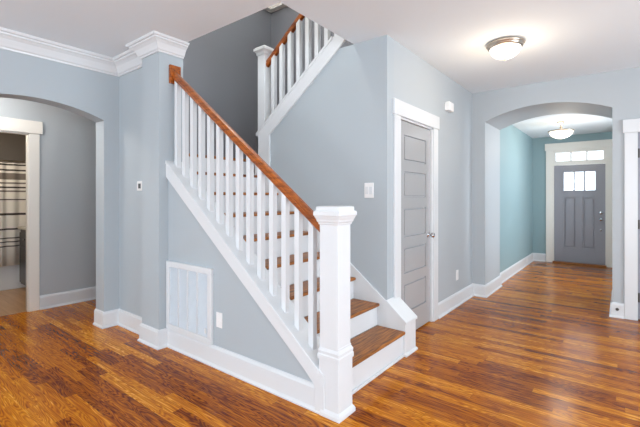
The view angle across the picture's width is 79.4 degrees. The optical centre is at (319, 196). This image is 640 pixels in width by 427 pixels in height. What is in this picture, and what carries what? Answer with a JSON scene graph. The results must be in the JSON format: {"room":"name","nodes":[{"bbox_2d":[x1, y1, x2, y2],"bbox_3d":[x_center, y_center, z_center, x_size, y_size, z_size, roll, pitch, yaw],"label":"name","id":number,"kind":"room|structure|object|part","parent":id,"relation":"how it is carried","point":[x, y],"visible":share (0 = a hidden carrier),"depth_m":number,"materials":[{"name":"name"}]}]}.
{"room":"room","nodes":[
{"label":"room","id":0,"kind":"room"},
{"bbox_2d":[0,133,25,162],"bbox_3d":[-5.342,0.100,5.869,0.150,2.500,2.350,0,0,38],"label":"wall","id":1,"kind":"structure","parent":0,"point":[12,146],"depth_m":6.23,"materials":[{"name":"beige paint"}]},
{"bbox_2d":[0,98,95,311],"bbox_3d":[-4.708,-0.036,2.958,0.060,2.772,7.150,0,0,38],"label":"wall","id":2,"kind":"structure","parent":0,"point":[68,139],"depth_m":4.81,"materials":[{"name":"grey paint"}]},
{"bbox_2d":[0,117,42,311],"bbox_3d":[-3.702,0.225,4.219,0.088,2.250,1.105,0,0,38],"label":"door frame","id":3,"kind":"structure","parent":2,"relation":"in","point":[7,125],"depth_m":4.55,"materials":[{"name":"white wood"}]},
{"bbox_3d":[-3.392,0.300,4.572,0.020,2.100,0.105,0,0,38],"label":"casing","id":4,"kind":"part","parent":3,"relation":"part of","materials":[{"name":"white wood"}]},
{"bbox_2d":[40,286,95,309],"bbox_3d":[-2.957,1.268,5.119,0.030,0.165,1.288,0,0,38],"label":"baseboard","id":5,"kind":"structure","parent":2,"relation":"attached to","point":[47,301],"depth_m":4.84,"materials":[{"name":"white wood"}]},
{"bbox_2d":[0,9,270,311],"bbox_3d":[-3.345,-0.725,2.716,0.195,4.150,8.450,0,0,38],"label":"wall","id":6,"kind":"structure","parent":0,"point":[89,94],"depth_m":4.07,"materials":[{"name":"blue paint"}]},
{"bbox_2d":[0,27,141,76],"bbox_3d":[-3.699,-1.350,1.570,0.660,0.145,5.910,0,0,38],"label":"crown molding","id":7,"kind":"structure","parent":6,"relation":"attached to","point":[126,62],"depth_m":3.67,"materials":[{"name":"white wood"}]},
{"bbox_2d":[125,30,189,58],"bbox_3d":[-1.513,-1.359,3.582,0.512,0.125,0.346,0,0,38],"label":"crown molding","id":8,"kind":"structure","parent":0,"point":[153,42],"depth_m":3.48,"materials":[{"name":"white wood"}]},
{"bbox_2d":[142,52,182,329],"bbox_3d":[-1.480,-0.036,3.624,0.300,2.772,0.240,0,0,38],"label":"wall column","id":9,"kind":"structure","parent":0,"point":[158,95],"depth_m":3.51,"materials":[{"name":"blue paint"}]},
{"bbox_2d":[119,68,311,381],"bbox_3d":[-1.026,-0.036,3.319,2.710,2.772,0.140,0,0,38],"label":"wall","id":10,"kind":"structure","parent":0,"point":[246,331],"depth_m":3.38,"materials":[{"name":"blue paint"}]},
{"bbox_2d":[137,181,141,190],"bbox_3d":[-1.769,-0.108,3.798,0.110,0.094,0.024,0,0,38],"label":"thermostat","id":11,"kind":"object","parent":10,"relation":"attached to","point":[139,183],"visible":0.62,"depth_m":3.79,"materials":[{"name":"white plastic"}]},
{"bbox_2d":[166,260,213,344],"bbox_3d":[-1.124,0.879,3.287,0.663,0.609,0.032,0,0,38],"label":"air vent","id":12,"kind":"object","parent":10,"relation":"in","point":[189,288],"visible":1,"depth_m":3.26,"materials":[{"name":"white metal"}]},
{"bbox_2d":[93,309,318,413],"bbox_3d":[-1.191,1.268,3.243,2.935,0.165,0.183,0,0,38],"label":"baseboard","id":13,"kind":"structure","parent":10,"relation":"attached to","point":[299,391],"depth_m":3.01,"materials":[{"name":"white wood"}]},
{"bbox_2d":[216,312,221,327],"bbox_3d":[-0.796,0.972,3.044,0.074,0.120,0.010,0,0,38],"label":"wall outlet","id":14,"kind":"object","parent":10,"relation":"attached to","point":[218,314],"visible":1,"depth_m":3.04,"materials":[{"name":"white plastic"}]},
{"bbox_2d":[271,6,352,104],"bbox_3d":[0.255,-0.725,5.174,2.440,4.150,0.140,0,0,38],"label":"wall","id":15,"kind":"structure","parent":0,"point":[282,19],"depth_m":5.66,"materials":[{"name":"grey paint"}]},
{"bbox_2d":[264,2,286,12],"bbox_3d":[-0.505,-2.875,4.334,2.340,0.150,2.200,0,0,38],"label":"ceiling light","id":16,"kind":"object","parent":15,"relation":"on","point":[278,6],"visible":0.37,"depth_m":5.72,"materials":[{"name":"white plastic"}]},
{"bbox_2d":[0,261,639,426],"bbox_3d":[-0.172,1.409,3.469,11.250,0.121,13.550,0,0,38],"label":"floor","id":17,"kind":"structure","parent":0,"point":[544,349],"depth_m":2.93,"materials":[{"name":"brown wood"}]},
{"bbox_2d":[0,264,25,290],"bbox_3d":[-5.057,1.135,5.499,0.754,0.430,2.116,0,0,38],"label":"bathtub","id":18,"kind":"object","parent":17,"relation":"on","point":[9,275],"visible":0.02,"depth_m":5.61,"materials":[{"name":"white ceramic"}]},
{"bbox_2d":[18,226,25,285],"bbox_3d":[-3.777,0.887,5.471,1.155,0.925,0.582,0,0,38],"label":"vanity","id":19,"kind":"object","parent":17,"relation":"on","point":[22,235],"visible":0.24,"depth_m":5.50,"materials":[{"name":"brown wood"}]},
{"bbox_3d":[-4.150,0.600,5.438,0.520,0.180,0.018,0,0,38],"label":"drawer","id":20,"kind":"part","parent":19,"relation":"part of","materials":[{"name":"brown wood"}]},
{"bbox_3d":[-4.150,0.970,5.438,0.520,0.520,0.018,0,0,38],"label":"door","id":21,"kind":"part","parent":19,"relation":"part of","materials":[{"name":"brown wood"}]},
{"bbox_2d":[165,153,417,410],"bbox_3d":[-0.356,0.456,4.114,2.784,1.788,2.282,0,0,38],"label":"staircase","id":22,"kind":"structure","parent":17,"relation":"on","point":[382,331],"depth_m":3.16,"materials":[{"name":"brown wood"}]},
{"bbox_2d":[169,64,356,422],"bbox_3d":[-0.587,0.072,2.955,1.932,2.556,0.194,0,0,38],"label":"stair railing","id":23,"kind":"object","parent":22,"relation":"on","point":[335,353],"visible":1,"depth_m":2.67,"materials":[{"name":"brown wood"}]},
{"bbox_3d":[-1.335,-1.121,3.546,0.024,0.170,0.110,0,0,38],"label":"mounting plate","id":24,"kind":"part","parent":23,"relation":"part of","materials":[{"name":"brown wood"}]},
{"bbox_3d":[-0.642,-0.445,3.003,1.737,1.407,0.061,0,0,38],"label":"handrail","id":25,"kind":"part","parent":23,"relation":"part of","materials":[{"name":"brown wood"}]},
{"bbox_3d":[0.095,0.605,2.421,0.142,0.890,0.136,0,0,38],"label":"newel post","id":26,"kind":"part","parent":23,"relation":"part of","materials":[{"name":"white wood"}]},
{"bbox_2d":[256,35,345,165],"bbox_3d":[0.137,-0.902,4.433,1.299,1.303,1.163,0,0,38],"label":"staircase","id":27,"kind":"structure","parent":22,"relation":"on","point":[333,44],"depth_m":4.02,"materials":[{"name":"white wood"}]},
{"bbox_2d":[253,13,336,129],"bbox_3d":[-0.170,-1.585,4.046,1.359,1.822,0.178,0,0,38],"label":"stair railing","id":28,"kind":"object","parent":27,"relation":"attached to","point":[267,56],"visible":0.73,"depth_m":4.21,"materials":[{"name":"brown wood"}]},
{"bbox_3d":[-0.635,-1.155,4.410,0.110,0.961,0.110,0,0,38],"label":"newel post","id":29,"kind":"part","parent":28,"relation":"part of","materials":[{"name":"white wood"}]},
{"bbox_3d":[-0.117,-1.984,3.998,1.215,1.025,0.055,0,0,38],"label":"handrail","id":30,"kind":"part","parent":28,"relation":"part of","materials":[{"name":"brown wood"}]},
{"bbox_3d":[0.420,1.339,2.892,0.016,0.022,0.930,0,0,38],"label":"shoe moulding","id":31,"kind":"part","parent":22,"relation":"part of","materials":[{"name":"white wood"}]},
{"bbox_3d":[0.731,1.338,3.384,0.172,0.024,0.229,0,0,38],"label":"shoe moulding","id":32,"kind":"part","parent":22,"relation":"part of","materials":[{"name":"white wood"}]},
{"bbox_2d":[0,0,639,92],"bbox_3d":[0.269,-1.611,1.155,7.700,0.378,10.450,0,0,38],"label":"ceiling","id":33,"kind":"structure","parent":0,"point":[564,39],"depth_m":3.18,"materials":[{"name":"white paint"}]},
{"bbox_2d":[486,36,524,60],"bbox_3d":[1.707,-1.339,3.554,0.326,0.166,0.326,0,0,38],"label":"ceiling light","id":34,"kind":"object","parent":33,"relation":"attached to","point":[504,48],"visible":1,"depth_m":3.46,"materials":[{"name":"white glass"}]},
{"bbox_3d":[1.707,-1.324,3.554,0.266,0.100,0.266,0,0,38],"label":"lamp shade","id":35,"kind":"part","parent":34,"relation":"part of","materials":[{"name":"white glass"}]},
{"bbox_2d":[265,35,393,338],"bbox_3d":[-0.010,-0.036,3.927,1.620,2.772,0.130,0,0,38],"label":"wall","id":36,"kind":"structure","parent":0,"point":[336,139],"depth_m":3.60,"materials":[{"name":"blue paint"}]},
{"bbox_2d":[364,183,373,197],"bbox_3d":[0.442,-0.060,3.483,0.096,0.136,0.011,0,0,38],"label":"light switch","id":37,"kind":"object","parent":36,"relation":"attached to","point":[368,187],"visible":1,"depth_m":3.48,"materials":[{"name":"white plastic"}]},
{"bbox_2d":[394,40,471,302],"bbox_3d":[1.321,-0.036,4.434,0.150,2.772,2.310,0,0,38],"label":"wall","id":38,"kind":"structure","parent":0,"point":[417,83],"depth_m":4.57,"materials":[{"name":"grey paint"}]},
{"bbox_2d":[392,98,439,328],"bbox_3d":[0.939,0.233,3.901,0.207,2.235,1.070,0,0,38],"label":"door","id":39,"kind":"structure","parent":38,"relation":"in","point":[415,145],"depth_m":3.90,"materials":[{"name":"grey wood"}]},
{"bbox_3d":[0.703,0.302,3.508,0.020,2.095,0.120,0,0,38],"label":"casing","id":40,"kind":"part","parent":39,"relation":"part of","materials":[{"name":"white wood"}]},
{"bbox_3d":[0.956,-0.470,3.888,0.016,0.250,0.520,0,0,38],"label":"panel","id":41,"kind":"part","parent":39,"relation":"part of","materials":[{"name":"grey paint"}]},
{"bbox_3d":[0.956,-0.120,3.888,0.016,0.250,0.520,0,0,38],"label":"panel","id":42,"kind":"part","parent":39,"relation":"part of","materials":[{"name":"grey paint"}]},
{"bbox_3d":[0.956,0.245,3.888,0.016,0.280,0.520,0,0,38],"label":"panel","id":43,"kind":"part","parent":39,"relation":"part of","materials":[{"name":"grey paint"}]},
{"bbox_3d":[0.956,0.610,3.888,0.016,0.250,0.520,0,0,38],"label":"panel","id":44,"kind":"part","parent":39,"relation":"part of","materials":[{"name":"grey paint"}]},
{"bbox_3d":[0.956,0.975,3.888,0.016,0.280,0.520,0,0,38],"label":"panel","id":45,"kind":"part","parent":39,"relation":"part of","materials":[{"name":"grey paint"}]},
{"bbox_3d":[1.183,0.405,4.104,0.074,0.060,0.060,0,0,38],"label":"knob","id":46,"kind":"part","parent":39,"relation":"part of","materials":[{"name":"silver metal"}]},
{"bbox_3d":[1.264,0.302,4.224,0.020,2.095,0.120,0,0,38],"label":"casing","id":47,"kind":"part","parent":39,"relation":"part of","materials":[{"name":"white wood"}]},
{"bbox_2d":[445,101,453,111],"bbox_3d":[1.517,-1.055,4.515,0.059,0.100,0.156,0,0,38],"label":"door chime","id":48,"kind":"object","parent":38,"relation":"attached to","point":[449,106],"visible":1,"depth_m":4.47,"materials":[{"name":"white plastic"}]},
{"bbox_2d":[438,253,545,318],"bbox_3d":[2.992,1.268,6.181,0.248,0.165,5.089,0,0,40],"label":"baseboard","id":49,"kind":"structure","parent":38,"relation":"attached to","point":[450,303],"depth_m":5.24,"materials":[{"name":"white wood"}]},
{"bbox_2d":[500,125,531,272],"bbox_3d":[3.592,0.040,7.139,0.150,2.620,3.130,0,0,38],"label":"wall","id":50,"kind":"structure","parent":0,"point":[515,145],"depth_m":6.83,"materials":[{"name":"teal paint"}]},
{"bbox_2d":[472,67,639,302],"bbox_3d":[4.239,-0.036,4.130,5.120,2.772,0.810,0,0,38],"label":"wall","id":51,"kind":"structure","parent":0,"point":[615,95],"depth_m":4.97,"materials":[{"name":"grey paint"}]},
{"bbox_2d":[609,294,623,318],"bbox_3d":[3.571,1.268,4.634,0.135,0.165,0.840,0,0,38],"label":"baseboard","id":52,"kind":"structure","parent":51,"relation":"attached to","point":[613,305],"depth_m":4.31,"materials":[{"name":"white wood"}]},
{"bbox_2d":[623,118,639,320],"bbox_3d":[3.801,0.247,3.947,1.104,2.205,0.118,0,0,38],"label":"door frame","id":53,"kind":"structure","parent":51,"relation":"in","point":[631,127],"depth_m":4.23,"materials":[{"name":"white paint"}]},
{"bbox_2d":[512,114,611,137],"bbox_3d":[4.616,-1.325,6.337,3.050,0.150,3.130,0,0,38],"label":"ceiling","id":54,"kind":"structure","parent":0,"point":[537,127],"depth_m":6.65,"materials":[{"name":"white paint"}]},
{"bbox_2d":[548,121,574,138],"bbox_3d":[3.994,-1.101,6.386,0.380,0.297,0.380,0,0,38],"label":"ceiling light","id":55,"kind":"object","parent":54,"relation":"hanging from","point":[560,133],"visible":1,"depth_m":6.29,"materials":[{"name":"white glass"}]},
{"bbox_3d":[3.994,-1.026,6.386,0.344,0.115,0.344,0,0,38],"label":"lamp shade","id":56,"kind":"part","parent":55,"relation":"part of","materials":[{"name":"white glass"}]},
{"bbox_2d":[532,132,611,253],"bbox_3d":[5.613,0.040,7.448,2.650,2.620,0.150,0,0,38],"label":"wall","id":57,"kind":"structure","parent":0,"point":[538,144],"depth_m":8.12,"materials":[{"name":"teal paint"}]},
{"bbox_2d":[545,139,611,267],"bbox_3d":[5.200,0.122,7.740,1.176,2.455,0.200,0,0,38],"label":"door","id":58,"kind":"structure","parent":57,"relation":"in","point":[578,222],"depth_m":7.70,"materials":[{"name":"grey wood"}]},
{"bbox_3d":[4.763,0.195,8.006,0.120,2.310,0.020,0,0,38],"label":"casing","id":59,"kind":"part","parent":58,"relation":"part of","materials":[{"name":"white wood"}]},
{"bbox_3d":[5.081,0.515,7.835,0.151,0.964,0.021,0,0,38],"label":"panel","id":60,"kind":"part","parent":58,"relation":"part of","materials":[{"name":"grey paint"}]},
{"bbox_3d":[5.199,-0.805,7.738,0.896,0.310,0.125,0,0,38],"label":"transom frame","id":61,"kind":"part","parent":58,"relation":"part of","materials":[{"name":"white wood"}]},
{"bbox_3d":[5.331,0.515,7.640,0.151,0.964,0.021,0,0,38],"label":"panel","id":62,"kind":"part","parent":58,"relation":"part of","materials":[{"name":"grey paint"}]},
{"bbox_3d":[5.563,0.195,7.380,0.120,2.310,0.020,0,0,38],"label":"casing","id":63,"kind":"part","parent":58,"relation":"part of","materials":[{"name":"white wood"}]},
{"bbox_3d":[-3.799,0.100,5.942,2.190,2.500,0.130,0,0,38],"label":"wall","id":64,"kind":"structure","parent":0,"visible":0},
{"bbox_2d":[0,160,25,162],"bbox_3d":[-4.740,-0.520,5.251,0.024,0.023,2.120,0,0,38],"label":"curtain rod","id":65,"kind":"object","parent":64,"relation":"attached to","point":[0,160],"visible":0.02,"depth_m":5.59,"materials":[{"name":"silver metal"}]},
{"bbox_2d":[0,162,25,266],"bbox_3d":[-4.737,0.228,5.236,0.068,1.524,1.700,0,0,38],"label":"shower curtain","id":66,"kind":"object","parent":65,"relation":"hanging from","point":[12,175],"visible":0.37,"depth_m":5.57,"materials":[{"name":"beige fabric"}]}
]}

